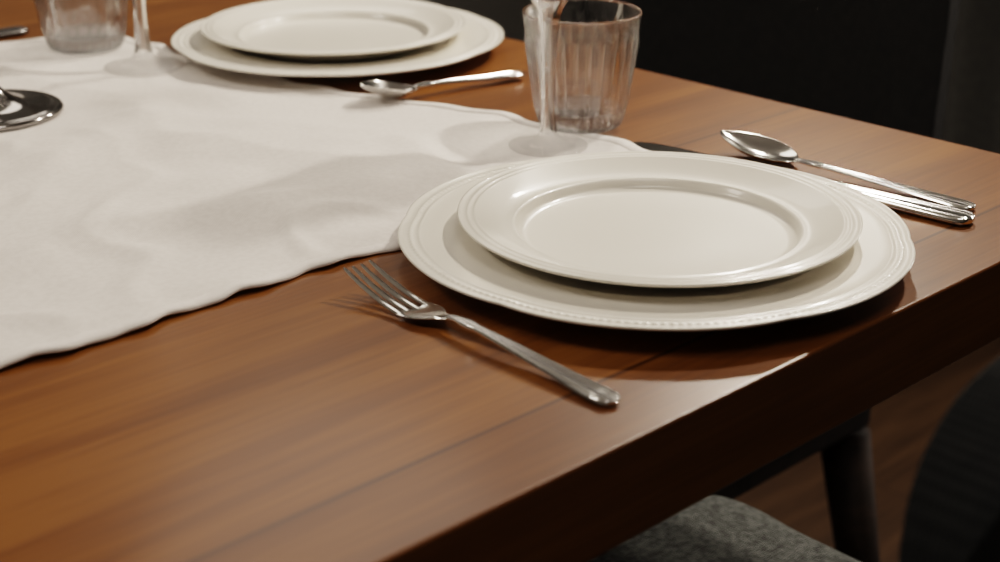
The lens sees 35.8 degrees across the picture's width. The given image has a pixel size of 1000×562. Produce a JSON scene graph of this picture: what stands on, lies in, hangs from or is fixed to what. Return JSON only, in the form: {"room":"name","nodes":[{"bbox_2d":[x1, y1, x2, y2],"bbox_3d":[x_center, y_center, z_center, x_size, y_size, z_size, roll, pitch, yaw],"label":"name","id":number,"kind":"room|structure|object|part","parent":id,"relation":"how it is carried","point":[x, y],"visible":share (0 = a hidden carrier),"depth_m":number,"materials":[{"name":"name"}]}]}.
{"room":"dining room","nodes":[
{"label":"dining room","id":0,"kind":"room"},
{"bbox_2d":[416,0,531,41],"bbox_3d":[-1.615,-1.083,2.003,4.600,2.600,0.100,-20,29,-40],"label":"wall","id":1,"kind":"structure","parent":0,"point":[508,14],"depth_m":3.77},
{"bbox_2d":[733,338,999,561],"bbox_3d":[-0.092,0.752,1.027,4.800,0.080,4.500,-20,29,-40],"label":"floor","id":2,"kind":"structure","parent":0,"point":[902,426],"depth_m":2.15,"materials":[{"name":"brown wood"}]},
{"bbox_2d":[0,0,999,561],"bbox_3d":[-0.624,0.386,0.825,1.800,0.750,1.038,-20,29,-40],"label":"dining table","id":3,"kind":"object","parent":2,"relation":"on","point":[302,418],"visible":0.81,"depth_m":0.67,"materials":[{"name":"brown wood"}]},
{"bbox_2d":[0,26,27,37],"bbox_3d":[-0.479,-0.180,1.221,0.232,0.005,0.020,-20,29,-41],"label":"knife","id":4,"kind":"object","parent":3,"relation":"on","point":[15,30],"visible":1,"depth_m":1.28,"materials":[{"name":"grey metal"}]},
{"bbox_2d":[0,36,648,368],"bbox_3d":[-0.571,0.012,0.729,1.346,0.015,0.582,-20,29,-40],"label":"table runner","id":5,"kind":"object","parent":3,"relation":"on","point":[165,182],"visible":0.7,"depth_m":0.91,"materials":[{"name":"white fabric"}]},
{"bbox_2d":[0,86,63,131],"bbox_3d":[-0.351,-0.188,1.032,0.101,0.158,0.101,-20,29,-40],"label":"candle holder","id":6,"kind":"object","parent":5,"relation":"on","point":[19,108],"visible":1,"depth_m":1.05,"materials":[{"name":"silver metal"}]},
{"bbox_2d":[34,0,128,54],"bbox_3d":[-0.331,-0.224,1.226,0.081,0.080,0.081,12,25,27],"label":"drinking glass","id":7,"kind":"object","parent":5,"relation":"on","point":[71,27],"visible":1,"depth_m":1.21,"materials":[{"name":"white"}]},
{"bbox_2d":[132,0,152,53],"bbox_3d":[-0.271,-0.277,1.135,0.090,0.246,0.090,7,23,16],"label":"wine glass","id":8,"kind":"object","parent":5,"relation":"on","point":[141,30],"visible":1,"depth_m":1.17,"materials":[{"name":"white"}]},
{"bbox_2d":[531,0,567,133],"bbox_3d":[0.031,-0.181,0.952,0.075,0.205,0.075,14,26,32],"label":"wine glass","id":9,"kind":"object","parent":5,"relation":"on","point":[549,12],"visible":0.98,"depth_m":0.96,"materials":[{"name":"white"}]},
{"bbox_2d":[171,8,503,76],"bbox_3d":[-0.128,-0.190,1.232,0.262,0.012,0.260,-2,22,-5],"label":"dinner plate","id":10,"kind":"object","parent":3,"relation":"on","point":[480,35],"visible":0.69,"depth_m":1.17,"materials":[{"name":"beige ceramic"}]},
{"bbox_2d":[200,0,465,61],"bbox_3d":[-0.131,-0.197,1.231,0.209,0.017,0.209,-13,25,-30],"label":"plate","id":11,"kind":"object","parent":10,"relation":"on","point":[303,30],"visible":1,"depth_m":1.25,"materials":[{"name":"beige ceramic"}]},
{"bbox_2d":[360,71,524,97],"bbox_3d":[-0.040,-0.145,1.116,0.138,0.014,0.031,-14,26,-32],"label":"spoon","id":12,"kind":"object","parent":3,"relation":"on","point":[388,89],"visible":1,"depth_m":1.11,"materials":[{"name":"silver metal"}]},
{"bbox_2d":[360,80,416,97],"bbox_3d":[-0.079,-0.136,1.091,0.045,0.014,0.031,-14,26,-32],"label":"bowl","id":13,"kind":"object","parent":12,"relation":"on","point":[388,89],"depth_m":1.09,"materials":[{"name":"silver metal"}]},
{"bbox_3d":[-0.022,-0.146,1.129,0.094,0.007,0.012,-14,26,-32],"label":"handle","id":14,"kind":"part","parent":12,"relation":"part of","materials":[{"name":"silver metal"}]},
{"bbox_2d":[343,260,620,404],"bbox_3d":[-0.011,0.021,0.706,0.021,0.012,0.177,-19,28,-39],"label":"fork","id":15,"kind":"object","parent":3,"relation":"on","point":[585,387],"visible":1,"depth_m":0.70,"materials":[{"name":"silver metal"}]},
{"bbox_3d":[0.013,0.033,0.683,0.013,0.008,0.107,-19,28,-39],"label":"handle","id":16,"kind":"part","parent":15,"relation":"part of","materials":[{"name":"silver metal"}]},
{"bbox_2d":[522,0,641,133],"bbox_3d":[0.053,-0.141,1.022,0.078,0.076,0.078,18,28,37],"label":"drinking glass","id":17,"kind":"object","parent":3,"relation":"on","point":[598,40],"visible":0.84,"depth_m":1.00,"materials":[{"name":"white"}]},
{"bbox_2d":[397,151,914,330],"bbox_3d":[0.080,-0.023,0.814,0.268,0.012,0.266,13,25,29],"label":"dinner plate","id":18,"kind":"object","parent":3,"relation":"on","point":[431,236],"visible":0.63,"depth_m":0.75,"materials":[{"name":"beige ceramic"}]},
{"bbox_2d":[457,151,862,287],"bbox_3d":[0.082,-0.029,0.813,0.209,0.017,0.209,7,23,16],"label":"plate","id":19,"kind":"object","parent":18,"relation":"on","point":[630,218],"visible":1,"depth_m":0.83,"materials":[{"name":"beige ceramic"}]},
{"bbox_2d":[632,142,974,224],"bbox_3d":[0.173,-0.062,0.925,0.232,0.005,0.020,18,28,37],"label":"knife","id":20,"kind":"object","parent":3,"relation":"on","point":[943,213],"visible":0.6,"depth_m":0.87,"materials":[{"name":"silver metal"}]},
{"bbox_3d":[0.127,-0.076,0.962,0.110,0.003,0.020,18,28,37],"label":"blade","id":21,"kind":"part","parent":20,"relation":"part of","materials":[{"name":"silver metal"}]},
{"bbox_3d":[0.214,-0.048,0.891,0.122,0.005,0.018,18,28,37],"label":"handle","id":22,"kind":"part","parent":20,"relation":"part of","materials":[{"name":"silver metal"}]},
{"bbox_2d":[720,130,975,209],"bbox_3d":[0.204,-0.068,0.930,0.175,0.012,0.034,19,29,39],"label":"spoon","id":23,"kind":"object","parent":3,"relation":"on","point":[759,147],"visible":1,"depth_m":0.95,"materials":[{"name":"silver metal"}]},
{"bbox_2d":[720,130,798,162],"bbox_3d":[0.161,-0.083,0.967,0.057,0.012,0.034,19,29,39],"label":"bowl","id":24,"kind":"object","parent":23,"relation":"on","point":[759,147],"depth_m":0.97,"materials":[{"name":"silver metal"}]},
{"bbox_3d":[0.225,-0.058,0.913,0.120,0.006,0.013,19,29,39],"label":"handle","id":25,"kind":"part","parent":23,"relation":"part of","materials":[{"name":"silver metal"}]},
{"bbox_2d":[616,0,959,561],"bbox_3d":[0.100,0.067,1.459,0.490,0.870,0.456,-20,29,-40],"label":"dining chair","id":26,"kind":"object","parent":2,"relation":"on","point":[885,63],"visible":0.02,"depth_m":1.45,"materials":[{"name":"black fabric"}]},
{"bbox_3d":[0.248,-0.212,1.500,0.085,0.382,0.430,-20,29,-40],"label":"backrest","id":27,"kind":"part","parent":26,"relation":"part of","materials":[{"name":"black fabric"}]},
{"bbox_3d":[0.090,0.122,1.470,0.375,0.030,0.370,-20,29,-40],"label":"seat frame","id":28,"kind":"part","parent":26,"relation":"part of","materials":[{"name":"brown wood"}]},
{"bbox_3d":[0.352,0.309,1.533,0.104,0.366,0.049,0,22,1],"label":"leg","id":29,"kind":"part","parent":26,"relation":"part of","materials":[{"name":"brown wood"}]},
{"bbox_2d":[589,357,999,561],"bbox_3d":[0.158,0.308,0.891,0.442,0.845,0.487,-20,29,-40],"label":"dining chair","id":30,"kind":"object","parent":2,"relation":"on","point":[952,514],"visible":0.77,"depth_m":0.50,"materials":[{"name":"grey fabric"}]},
{"bbox_3d":[0.142,0.287,0.900,0.420,0.088,0.441,-20,29,-40],"label":"seat","id":31,"kind":"part","parent":30,"relation":"part of","materials":[{"name":"grey fabric"}]},
{"bbox_3d":[0.299,0.137,0.663,0.420,0.357,0.084,-20,29,-40],"label":"backrest","id":32,"kind":"part","parent":30,"relation":"part of","materials":[{"name":"grey fabric"}]},
{"bbox_3d":[1.604,-1.097,2.039,0.100,2.600,4.300,-20,29,-40],"label":"wall","id":33,"kind":"structure","parent":0,"visible":0},
{"bbox_2d":[941,0,999,153],"bbox_3d":[0.984,-1.183,2.483,0.070,2.400,1.100,-20,29,-40],"label":"curtain","id":34,"kind":"object","parent":33,"relation":"hanging from","point":[972,108],"visible":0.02,"depth_m":2.90,"materials":[{"name":"grey fabric"}]}
]}

